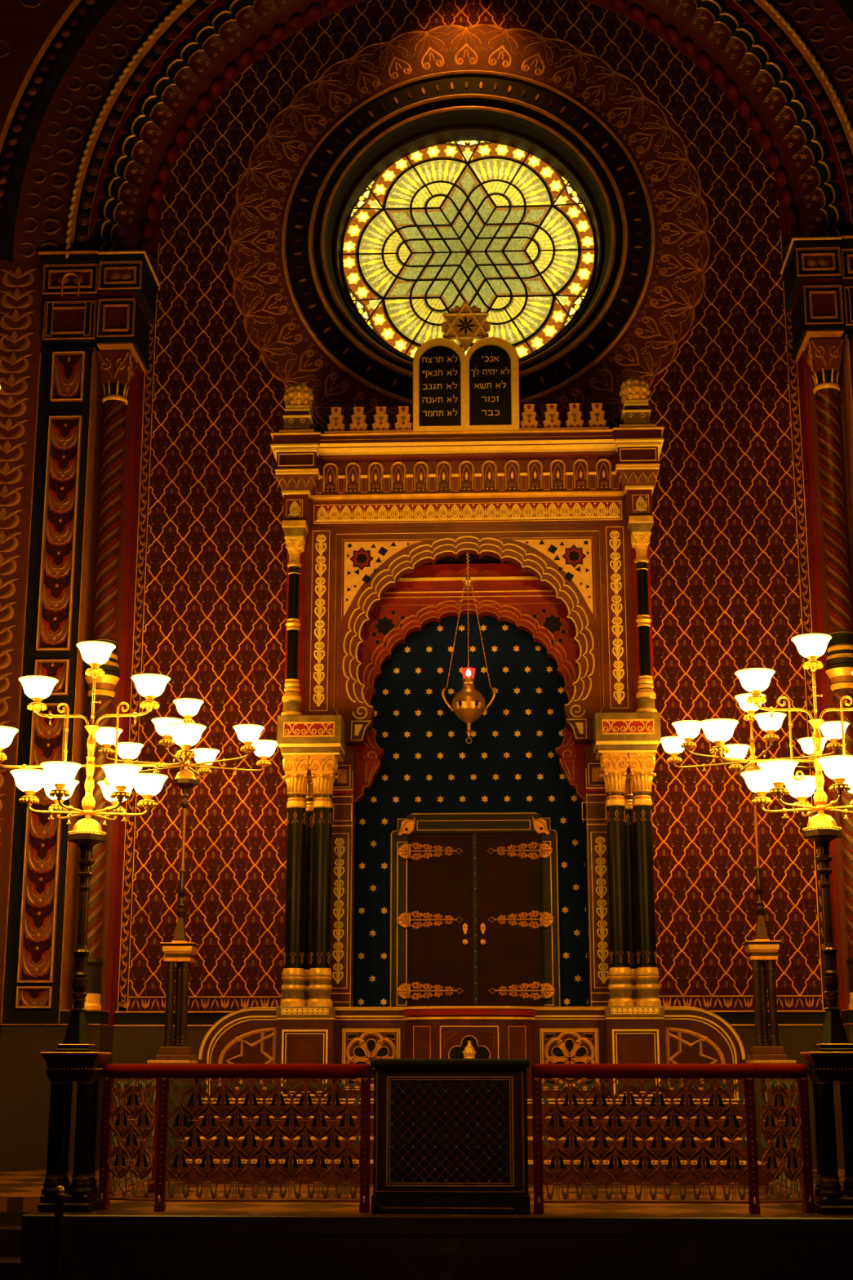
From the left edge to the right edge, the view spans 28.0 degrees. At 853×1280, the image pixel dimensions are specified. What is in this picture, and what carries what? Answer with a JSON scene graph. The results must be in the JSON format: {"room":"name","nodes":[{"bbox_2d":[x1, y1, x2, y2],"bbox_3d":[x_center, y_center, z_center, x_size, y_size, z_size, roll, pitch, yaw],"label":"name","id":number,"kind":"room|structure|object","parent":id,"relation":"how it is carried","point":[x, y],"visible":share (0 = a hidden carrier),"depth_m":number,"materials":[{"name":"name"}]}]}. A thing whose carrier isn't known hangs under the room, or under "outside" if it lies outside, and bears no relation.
{"room":"house of worship","nodes":[
{"label":"house of worship","id":0,"kind":"room"},
{"bbox_2d":[0,249,159,1169],"bbox_3d":[-3.910,0.427,16.570,2.150,9.000,1.000,-1,-14,2],"label":"pillar","id":1,"kind":"structure","parent":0,"point":[56,312],"depth_m":16.68,"materials":[{"name":"black paint"}]},
{"bbox_2d":[71,670,119,1009],"bbox_3d":[-3.157,1.885,16.257,0.340,3.200,0.340,-1,-14,2],"label":"engaged column","id":2,"kind":"structure","parent":1,"relation":"on","point":[105,684],"depth_m":16.12,"materials":[{"name":"brown metal"}]},
{"bbox_2d":[84,351,137,673],"bbox_3d":[-3.150,-1.281,17.037,0.354,3.300,0.354,-1,-14,2],"label":"engaged column","id":3,"kind":"structure","parent":2,"relation":"on","point":[117,368],"depth_m":17.00,"materials":[{"name":"brown metal"}]},
{"bbox_2d":[0,1211,852,1279],"bbox_3d":[0.319,4.590,13.129,10.800,0.738,5.300,-1,-14,2],"label":"platform","id":4,"kind":"object","parent":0,"point":[94,1246],"visible":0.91,"depth_m":10.66,"materials":[{"name":"wood"}]},
{"bbox_2d":[0,1166,852,1217],"bbox_3d":[0.320,4.289,13.245,10.800,0.100,5.220,-1,-14,2],"label":"floor","id":5,"kind":"structure","parent":0,"point":[20,1190],"depth_m":11.64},
{"bbox_2d":[0,640,206,1212],"bbox_3d":[-2.327,1.874,11.581,1.374,3.782,1.021,-11,-18,37],"label":"candelabrum","id":6,"kind":"object","parent":5,"relation":"on","point":[78,1060],"visible":0.99,"depth_m":11.48,"materials":[{"name":"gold metal"}]},
{"bbox_2d":[0,725,18,760],"bbox_3d":[-2.990,0.739,11.915,0.274,0.237,0.274,-1,-14,2],"label":"lamp","id":7,"kind":"object","parent":6,"relation":"attached to","point":[6,733],"depth_m":11.87,"materials":[{"name":"white glass"}]},
{"bbox_2d":[18,675,57,713],"bbox_3d":[-2.725,0.394,11.980,0.274,0.237,0.274,-1,-14,2],"label":"lamp","id":8,"kind":"object","parent":6,"relation":"attached to","point":[37,688],"depth_m":11.92,"materials":[{"name":"white glass"}]},
{"bbox_2d":[9,761,81,806],"bbox_3d":[-2.582,0.986,11.561,0.557,0.237,0.557,-1,-14,2],"label":"lamp","id":9,"kind":"object","parent":6,"relation":"attached to","point":[60,774],"depth_m":11.42,"materials":[{"name":"white glass"}]},
{"bbox_2d":[43,778,79,814],"bbox_3d":[-2.597,1.113,12.074,0.274,0.237,0.274,-1,-14,2],"label":"lamp","id":10,"kind":"object","parent":6,"relation":"attached to","point":[48,786],"depth_m":12.03,"materials":[{"name":"white glass"}]},
{"bbox_2d":[75,640,115,678],"bbox_3d":[-2.327,0.154,12.009,0.274,0.237,0.274,-1,-14,2],"label":"lamp","id":11,"kind":"object","parent":6,"relation":"attached to","point":[95,653],"depth_m":11.95,"materials":[{"name":"white glass"}]},
{"bbox_2d":[101,763,142,801],"bbox_3d":[-2.056,0.971,11.502,0.274,0.237,0.274,-1,-14,2],"label":"lamp","id":12,"kind":"object","parent":6,"relation":"attached to","point":[120,775],"depth_m":11.44,"materials":[{"name":"white glass"}]},
{"bbox_2d":[97,773,168,816],"bbox_3d":[-2.071,1.099,12.015,0.557,0.237,0.557,-1,-14,2],"label":"lamp","id":13,"kind":"object","parent":6,"relation":"attached to","point":[148,785],"depth_m":11.83,"materials":[{"name":"white glass"}]},
{"bbox_2d":[130,673,170,711],"bbox_3d":[-1.928,0.380,11.922,0.274,0.237,0.274,-1,-14,2],"label":"lamp","id":14,"kind":"object","parent":6,"relation":"attached to","point":[149,686],"depth_m":11.86,"materials":[{"name":"white glass"}]},
{"bbox_2d":[166,722,206,760],"bbox_3d":[-1.663,0.715,11.819,0.274,0.237,0.274,-1,-14,2],"label":"lamp","id":15,"kind":"object","parent":6,"relation":"attached to","point":[185,735],"depth_m":11.76,"materials":[{"name":"white glass"}]},
{"bbox_2d":[96,1063,161,1209],"bbox_3d":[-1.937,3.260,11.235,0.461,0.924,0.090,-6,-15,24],"label":"railing","id":16,"kind":"object","parent":5,"relation":"on","point":[110,1071],"visible":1,"depth_m":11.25,"materials":[{"name":"brown wood"}]},
{"bbox_2d":[107,1078,155,1197],"bbox_3d":[-1.938,3.264,11.229,0.344,0.754,0.019,-6,-15,24],"label":"grille","id":17,"kind":"object","parent":16,"relation":"attached to","point":[132,1111],"depth_m":11.24,"materials":[{"name":"gold metal"}]},
{"bbox_2d":[146,1060,198,1178],"bbox_3d":[-2.146,4.218,15.146,0.355,0.955,1.700,-1,-14,2],"label":"podium","id":18,"kind":"object","parent":5,"relation":"on","point":[176,1096],"visible":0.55,"depth_m":14.38,"materials":[{"name":"brown wood"}]},
{"bbox_2d":[94,697,277,1060],"bbox_3d":[-2.150,2.077,15.050,1.568,3.141,1.725,-1,-14,2],"label":"candelabrum","id":19,"kind":"object","parent":18,"relation":"on","point":[180,952],"visible":0.88,"depth_m":14.90,"materials":[{"name":"metal"}]},
{"bbox_2d":[94,726,122,756],"bbox_3d":[-2.814,0.906,15.029,0.274,0.237,0.274,-1,-14,2],"label":"lamp","id":20,"kind":"object","parent":19,"relation":"attached to","point":[105,736],"depth_m":14.97,"materials":[{"name":"white glass"}]},
{"bbox_2d":[113,742,143,764],"bbox_3d":[-2.744,1.081,15.735,0.274,0.237,0.274,-1,-14,2],"label":"lamp","id":21,"kind":"object","parent":19,"relation":"attached to","point":[128,751],"depth_m":15.67,"materials":[{"name":"white glass"}]},
{"bbox_2d":[151,717,183,747],"bbox_3d":[-2.219,0.803,14.618,0.274,0.237,0.274,-1,-14,2],"label":"lamp","id":22,"kind":"object","parent":19,"relation":"attached to","point":[160,723],"depth_m":14.56,"materials":[{"name":"white glass"}]},
{"bbox_2d":[173,697,203,723],"bbox_3d":[-2.150,0.668,15.401,0.274,0.237,0.274,-1,-14,2],"label":"lamp","id":23,"kind":"object","parent":19,"relation":"attached to","point":[188,708],"depth_m":15.34,"materials":[{"name":"white glass"}]},
{"bbox_2d":[191,747,219,775],"bbox_3d":[-2.080,1.154,16.029,0.274,0.237,0.274,-1,-14,2],"label":"lamp","id":24,"kind":"object","parent":19,"relation":"attached to","point":[202,754],"depth_m":15.96,"materials":[{"name":"white glass"}]},
{"bbox_2d":[232,724,264,754],"bbox_3d":[-1.555,0.877,14.912,0.274,0.237,0.274,-1,-14,2],"label":"lamp","id":25,"kind":"object","parent":19,"relation":"attached to","point":[247,734],"depth_m":14.85,"materials":[{"name":"white glass"}]},
{"bbox_2d":[251,739,277,768],"bbox_3d":[-1.486,1.052,15.618,0.274,0.237,0.274,-1,-14,2],"label":"lamp","id":26,"kind":"object","parent":19,"relation":"attached to","point":[264,748],"depth_m":15.55,"materials":[{"name":"white glass"}]},
{"bbox_2d":[153,1063,370,1212],"bbox_3d":[-1.059,3.228,11.105,1.389,0.924,0.090,-1,-14,2],"label":"railing","id":27,"kind":"object","parent":5,"relation":"on","point":[166,1071],"visible":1,"depth_m":11.11,"materials":[{"name":"brown wood"}]},
{"bbox_2d":[369,1058,530,1213],"bbox_3d":[0.160,3.214,11.117,1.030,0.957,0.460,-1,-14,2],"label":"lectern","id":28,"kind":"object","parent":5,"relation":"on","point":[451,1136],"visible":1,"depth_m":10.96,"materials":[{"name":"black wood"}]},
{"bbox_2d":[175,1097,765,1185],"bbox_3d":[0.371,4.214,14.480,4.660,0.640,1.858,-1,-14,2],"label":"steps","id":29,"kind":"structure","parent":5,"relation":"on","point":[735,1102],"depth_m":13.89,"materials":[{"name":"brown wood"}]},
{"bbox_2d":[197,376,746,1102],"bbox_3d":[0.396,0.975,15.892,4.720,6.930,1.721,-1,-14,2],"label":"holy ark","id":30,"kind":"object","parent":29,"relation":"on","point":[492,895],"visible":0.99,"depth_m":15.94,"materials":[{"name":"gold metal"}]},
{"bbox_2d":[413,301,519,431],"bbox_3d":[0.376,-2.602,16.299,1.008,1.344,0.118,-1,-14,2],"label":"tablet","id":31,"kind":"object","parent":30,"relation":"on","point":[454,390],"visible":1,"depth_m":16.21,"materials":[{"name":"gold metal"}]},
{"bbox_2d":[441,553,496,743],"bbox_3d":[0.393,0.053,16.040,0.403,1.865,0.338,-12,-19,41],"label":"hanging lamp","id":32,"kind":"object","parent":30,"relation":"hanging from","point":[468,704],"visible":1,"depth_m":15.85,"materials":[{"name":"gold metal"}]},
{"bbox_2d":[532,1063,760,1213],"bbox_3d":[1.401,3.203,11.002,1.434,0.924,0.090,-1,-14,2],"label":"railing","id":33,"kind":"object","parent":5,"relation":"on","point":[548,1071],"visible":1,"depth_m":11.01,"materials":[{"name":"brown wood"}]},
{"bbox_2d":[745,1060,800,1180],"bbox_3d":[2.934,4.165,14.934,0.355,0.955,1.700,-1,-14,2],"label":"podium","id":34,"kind":"object","parent":5,"relation":"on","point":[758,1107],"visible":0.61,"depth_m":14.17,"materials":[{"name":"brown wood"}]},
{"bbox_2d":[660,693,849,1060],"bbox_3d":[2.881,2.025,14.840,1.579,3.141,1.724,-1,-14,2],"label":"candelabrum","id":35,"kind":"object","parent":34,"relation":"on","point":[760,950],"visible":0.86,"depth_m":14.67,"materials":[{"name":"metal"}]},
{"bbox_2d":[660,736,685,764],"bbox_3d":[2.239,1.011,15.451,0.274,0.237,0.274,-1,-14,2],"label":"lamp","id":36,"kind":"object","parent":35,"relation":"attached to","point":[671,744],"depth_m":15.39,"materials":[{"name":"white glass"}]},
{"bbox_2d":[671,720,701,750],"bbox_3d":[2.259,0.835,14.743,0.274,0.237,0.274,-1,-14,2],"label":"lamp","id":37,"kind":"object","parent":35,"relation":"attached to","point":[687,730],"depth_m":14.68,"materials":[{"name":"white glass"}]},
{"bbox_2d":[723,743,750,772],"bbox_3d":[2.861,1.103,15.822,0.274,0.237,0.274,-1,-14,2],"label":"lamp","id":38,"kind":"object","parent":35,"relation":"attached to","point":[736,750],"depth_m":15.75,"materials":[{"name":"white glass"}]},
{"bbox_2d":[734,693,765,722],"bbox_3d":[2.881,0.616,15.191,0.274,0.237,0.274,-1,-14,2],"label":"lamp","id":39,"kind":"object","parent":35,"relation":"attached to","point":[750,708],"depth_m":15.14,"materials":[{"name":"white glass"}]},
{"bbox_2d":[753,711,786,742],"bbox_3d":[2.900,0.750,14.405,0.274,0.237,0.274,-1,-14,2],"label":"lamp","id":40,"kind":"object","parent":35,"relation":"attached to","point":[770,725],"depth_m":14.35,"materials":[{"name":"white glass"}]},
{"bbox_2d":[797,737,827,765],"bbox_3d":[3.503,1.019,15.484,0.274,0.237,0.274,-1,-14,2],"label":"lamp","id":41,"kind":"object","parent":35,"relation":"attached to","point":[806,744],"depth_m":15.43,"materials":[{"name":"white glass"}]},
{"bbox_2d":[819,720,849,751],"bbox_3d":[3.522,0.843,14.776,0.274,0.237,0.274,-1,-14,2],"label":"lamp","id":42,"kind":"object","parent":35,"relation":"attached to","point":[832,731],"depth_m":14.72,"materials":[{"name":"white glass"}]},
{"bbox_2d":[698,633,852,1214],"bbox_3d":[2.664,1.817,11.374,1.428,3.772,1.009,-8,-16,30],"label":"candelabrum","id":43,"kind":"object","parent":5,"relation":"on","point":[831,1060],"visible":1,"depth_m":11.30,"materials":[{"name":"gold metal"}]},
{"bbox_2d":[698,718,738,756],"bbox_3d":[1.999,0.679,11.675,0.274,0.237,0.274,-1,-14,2],"label":"lamp","id":44,"kind":"object","parent":43,"relation":"attached to","point":[717,731],"depth_m":11.61,"materials":[{"name":"white glass"}]},
{"bbox_2d":[734,667,775,706],"bbox_3d":[2.264,0.338,11.753,0.274,0.237,0.274,-1,-14,2],"label":"lamp","id":45,"kind":"object","parent":43,"relation":"attached to","point":[754,680],"depth_m":11.69,"materials":[{"name":"white glass"}]},
{"bbox_2d":[740,769,774,807],"bbox_3d":[2.300,1.030,11.740,0.274,0.237,0.274,-1,-14,2],"label":"lamp","id":46,"kind":"object","parent":43,"relation":"attached to","point":[755,780],"depth_m":11.68,"materials":[{"name":"white glass"}]},
{"bbox_2d":[756,759,798,798],"bbox_3d":[2.338,0.934,11.354,0.274,0.237,0.274,-1,-14,2],"label":"lamp","id":47,"kind":"object","parent":43,"relation":"attached to","point":[778,772],"depth_m":11.29,"materials":[{"name":"white glass"}]},
{"bbox_2d":[784,775,816,812],"bbox_3d":[2.625,1.086,11.966,0.274,0.237,0.274,-1,-14,2],"label":"lamp","id":48,"kind":"object","parent":43,"relation":"attached to","point":[802,789],"depth_m":11.90,"materials":[{"name":"white glass"}]},
{"bbox_2d":[791,633,831,671],"bbox_3d":[2.664,0.102,11.801,0.274,0.237,0.274,-1,-14,2],"label":"lamp","id":49,"kind":"object","parent":43,"relation":"attached to","point":[811,646],"depth_m":11.74,"materials":[{"name":"white glass"}]},
{"bbox_2d":[817,755,852,795],"bbox_3d":[2.702,0.894,11.193,0.274,0.237,0.274,-1,-14,2],"label":"lamp","id":50,"kind":"object","parent":43,"relation":"attached to","point":[838,768],"depth_m":11.13,"materials":[{"name":"white glass"}]},
{"bbox_2d":[843,773,852,805],"bbox_3d":[2.989,1.046,11.805,0.274,0.237,0.274,-1,-14,2],"label":"lamp","id":51,"kind":"object","parent":43,"relation":"attached to","point":[849,780],"depth_m":11.76,"materials":[{"name":"white glass"}]},
{"bbox_2d":[751,1063,815,1212],"bbox_3d":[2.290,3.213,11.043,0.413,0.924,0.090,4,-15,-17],"label":"railing","id":52,"kind":"object","parent":5,"relation":"on","point":[763,1071],"visible":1,"depth_m":11.06,"materials":[{"name":"brown wood"}]},
{"bbox_2d":[758,1078,804,1199],"bbox_3d":[2.291,3.216,11.038,0.297,0.754,0.019,4,-15,-17],"label":"grille","id":53,"kind":"object","parent":52,"relation":"attached to","point":[772,1174],"depth_m":11.05,"materials":[{"name":"gold metal"}]},
{"bbox_2d":[111,0,844,1168],"bbox_3d":[0.431,-1.589,17.370,7.800,13.300,0.050,-1,-14,2],"label":"wall","id":54,"kind":"structure","parent":0,"point":[731,585],"depth_m":17.16,"materials":[{"name":"red paint"}]},
{"bbox_2d":[281,70,655,405],"bbox_3d":[0.442,-4.201,18.264,3.950,3.950,0.515,-1,-14,2],"label":"window","id":55,"kind":"structure","parent":54,"relation":"in","point":[504,195],"depth_m":18.40,"materials":[{"name":"yellow glass"}]},
{"bbox_2d":[227,23,710,431],"bbox_3d":[0.432,-4.255,18.048,5.086,5.086,0.009,-1,-14,2],"label":"wall ornament","id":56,"kind":"object","parent":54,"relation":"attached to","point":[665,316],"visible":0.79,"depth_m":18.15,"materials":[{"name":"brown paint"}]},
{"bbox_2d":[779,235,852,1044],"bbox_3d":[4.732,0.337,16.209,2.150,9.000,1.000,-1,-14,2],"label":"pillar","id":57,"kind":"structure","parent":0,"point":[816,272],"depth_m":16.95,"materials":[{"name":"black paint"}]},
{"bbox_2d":[0,0,852,262],"bbox_3d":[0.414,-7.544,18.429,15.200,7.932,0.871,-1,-14,2],"label":"arch","id":58,"kind":"object","parent":57,"relation":"on","point":[100,100],"visible":0.92,"depth_m":17.87,"materials":[{"name":"black paint"}]},
{"bbox_2d":[825,662,852,1008],"bbox_3d":[3.986,1.810,15.959,0.340,3.200,0.340,-1,-14,2],"label":"engaged column","id":59,"kind":"structure","parent":57,"relation":"on","point":[841,676],"depth_m":15.96,"materials":[{"name":"brown metal"}]},
{"bbox_2d":[803,337,852,666],"bbox_3d":[3.979,-1.355,16.739,0.354,3.300,0.354,-1,-14,2],"label":"engaged column","id":60,"kind":"structure","parent":59,"relation":"on","point":[823,357],"depth_m":16.68,"materials":[{"name":"brown metal"}]},
{"bbox_3d":[0.024,3.325,6.392,18.000,0.060,19.000,-1,-14,2],"label":"floor","id":61,"kind":"structure","parent":0,"visible":0},
{"bbox_2d":[51,1185,64,1279],"bbox_3d":[-2.247,3.801,10.376,0.280,0.940,0.280,-1,-14,2],"label":"barrier post","id":62,"kind":"object","parent":61,"relation":"on","point":[59,1204],"visible":1,"depth_m":10.40,"materials":[{"name":"black metal"}]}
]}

